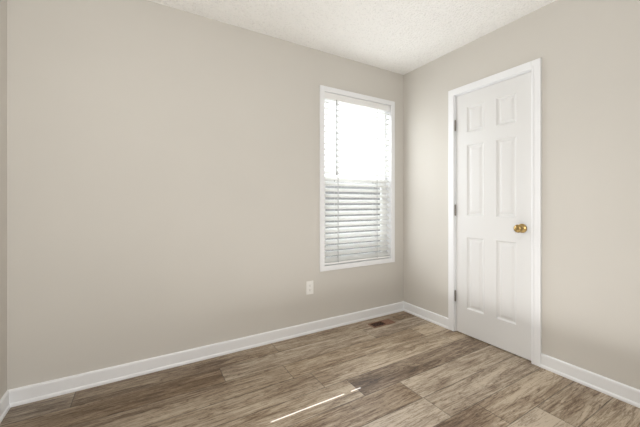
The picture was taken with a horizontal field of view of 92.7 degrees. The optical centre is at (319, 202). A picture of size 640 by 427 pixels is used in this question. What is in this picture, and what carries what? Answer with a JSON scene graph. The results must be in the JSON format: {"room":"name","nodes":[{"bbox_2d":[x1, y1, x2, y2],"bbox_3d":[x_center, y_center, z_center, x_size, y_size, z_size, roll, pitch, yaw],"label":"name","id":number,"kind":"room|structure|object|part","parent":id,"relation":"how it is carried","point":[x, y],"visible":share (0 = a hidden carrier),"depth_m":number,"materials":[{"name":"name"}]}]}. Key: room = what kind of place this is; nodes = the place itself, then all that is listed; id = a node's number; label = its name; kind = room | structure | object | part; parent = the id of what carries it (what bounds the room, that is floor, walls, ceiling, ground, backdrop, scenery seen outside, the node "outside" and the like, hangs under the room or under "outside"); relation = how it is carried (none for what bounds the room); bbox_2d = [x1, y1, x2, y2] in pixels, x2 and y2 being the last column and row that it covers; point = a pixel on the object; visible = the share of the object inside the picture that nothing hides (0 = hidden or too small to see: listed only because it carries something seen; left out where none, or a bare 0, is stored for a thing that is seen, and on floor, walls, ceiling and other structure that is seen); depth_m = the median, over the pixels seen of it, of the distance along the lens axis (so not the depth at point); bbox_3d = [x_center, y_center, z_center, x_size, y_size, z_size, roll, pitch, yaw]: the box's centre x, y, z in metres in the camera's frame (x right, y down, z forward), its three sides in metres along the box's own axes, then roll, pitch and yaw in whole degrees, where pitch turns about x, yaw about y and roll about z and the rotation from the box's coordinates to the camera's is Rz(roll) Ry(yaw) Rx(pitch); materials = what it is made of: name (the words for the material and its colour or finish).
{"room":"empty bedroom","nodes":[
{"label":"empty bedroom","id":0,"kind":"room"},
{"bbox_2d":[0,0,6,398],"bbox_3d":[-0.845,-0.109,0.070,0.120,2.440,3.620,0,0,-30],"label":"wall","id":1,"kind":"structure","parent":0,"point":[3,196],"depth_m":1.62,"materials":[{"name":"paint"}]},
{"bbox_2d":[0,389,15,422],"bbox_3d":[-0.815,1.065,0.157,0.019,0.091,3.500,0,0,-30],"label":"baseboard","id":2,"kind":"structure","parent":1,"relation":"attached to","point":[14,397],"depth_m":1.63,"materials":[{"name":"white wood"}]},
{"bbox_2d":[7,0,402,389],"bbox_3d":[-0.450,-0.109,2.467,3.220,2.440,0.120,0,0,-30],"label":"wall","id":3,"kind":"structure","parent":0,"point":[163,179],"depth_m":2.04,"materials":[{"name":"paint"}]},
{"bbox_2d":[14,301,403,405],"bbox_3d":[-0.402,1.065,2.414,2.950,0.091,0.019,0,0,-30],"label":"baseboard","id":4,"kind":"structure","parent":3,"relation":"attached to","point":[65,385],"depth_m":2.09,"materials":[{"name":"white wood"}]},
{"bbox_2d":[306,281,312,294],"bbox_3d":[-0.086,0.723,2.606,0.070,0.114,0.008,0,0,-30],"label":"electrical outlet plate","id":5,"kind":"object","parent":3,"relation":"attached to","point":[309,287],"visible":1,"depth_m":2.60,"materials":[{"name":"white plastic"}]},
{"bbox_2d":[320,85,394,271],"bbox_3d":[0.346,-0.214,2.923,0.874,1.622,0.136,0,0,-30],"label":"window","id":6,"kind":"structure","parent":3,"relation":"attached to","point":[384,110],"depth_m":2.90,"materials":[{"name":"white"}]},
{"bbox_3d":[0.319,-0.578,2.968,0.668,0.689,0.004,0,0,-30],"label":"sash glass","id":7,"kind":"part","parent":6,"relation":"part of","materials":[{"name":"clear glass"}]},
{"bbox_3d":[0.332,0.149,2.946,0.668,0.689,0.004,0,0,-30],"label":"sash glass","id":8,"kind":"part","parent":6,"relation":"part of","materials":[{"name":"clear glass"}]},
{"bbox_2d":[0,311,639,426],"bbox_3d":[0.679,1.161,1.030,3.720,0.100,3.740,0,0,-30],"label":"floor","id":9,"kind":"structure","parent":0,"point":[406,369],"depth_m":1.80,"materials":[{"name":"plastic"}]},
{"bbox_2d":[368,319,395,327],"bbox_3d":[0.569,1.109,2.813,0.250,0.004,0.100,0,0,-30],"label":"floor vent","id":10,"kind":"object","parent":9,"relation":"in","point":[381,323],"visible":1,"depth_m":2.81,"materials":[{"name":"brown metal"}]},
{"bbox_2d":[148,0,555,74],"bbox_3d":[0.463,-1.379,0.904,3.220,0.100,3.740,0,0,-30],"label":"ceiling","id":11,"kind":"structure","parent":0,"point":[402,37],"depth_m":2.23,"materials":[{"name":"white paint"}]},
{"bbox_2d":[403,0,639,389],"bbox_3d":[1.832,-0.109,1.634,0.120,2.440,3.620,0,0,-30],"label":"wall","id":12,"kind":"structure","parent":0,"point":[587,52],"depth_m":1.93,"materials":[{"name":"paint"}]},
{"bbox_2d":[404,302,448,328],"bbox_3d":[1.004,1.065,2.912,0.019,0.091,0.538,0,0,-30],"label":"baseboard","id":13,"kind":"structure","parent":12,"relation":"attached to","point":[442,321],"depth_m":2.89,"materials":[{"name":"white wood"}]},
{"bbox_2d":[455,72,530,360],"bbox_3d":[1.310,0.092,2.379,0.106,2.022,0.598,0,0,-30],"label":"door","id":14,"kind":"structure","parent":12,"relation":"in","point":[493,214],"depth_m":2.35,"materials":[{"name":"white paint"}]},
{"bbox_3d":[1.169,0.066,2.635,0.013,1.568,0.013,0,0,-30],"label":"door hinges","id":15,"kind":"part","parent":14,"relation":"part of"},
{"bbox_3d":[1.415,0.181,2.164,0.071,0.066,0.066,0,0,-30],"label":"knob","id":16,"kind":"part","parent":14,"relation":"part of","materials":[{"name":"gold metal"}]},
{"bbox_2d":[448,58,541,365],"bbox_3d":[1.368,0.064,2.408,0.140,2.095,0.720,0,0,-30],"label":"door frame","id":17,"kind":"structure","parent":12,"relation":"attached to","point":[534,66],"depth_m":2.10,"materials":[{"name":"white wood"}]},
{"bbox_2d":[539,353,639,407],"bbox_3d":[2.051,1.065,1.121,0.019,0.091,2.212,0,0,-30],"label":"baseboard","id":18,"kind":"structure","parent":12,"relation":"attached to","point":[620,391],"depth_m":1.83,"materials":[{"name":"white wood"}]},
{"label":"outside","id":19,"kind":"structure","parent":0,"visible":0},
{"bbox_2d":[325,103,379,256],"bbox_3d":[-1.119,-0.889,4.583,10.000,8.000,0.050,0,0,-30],"label":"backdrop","id":20,"kind":"structure","parent":19,"point":[352,137],"depth_m":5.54,"materials":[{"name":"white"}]}
]}

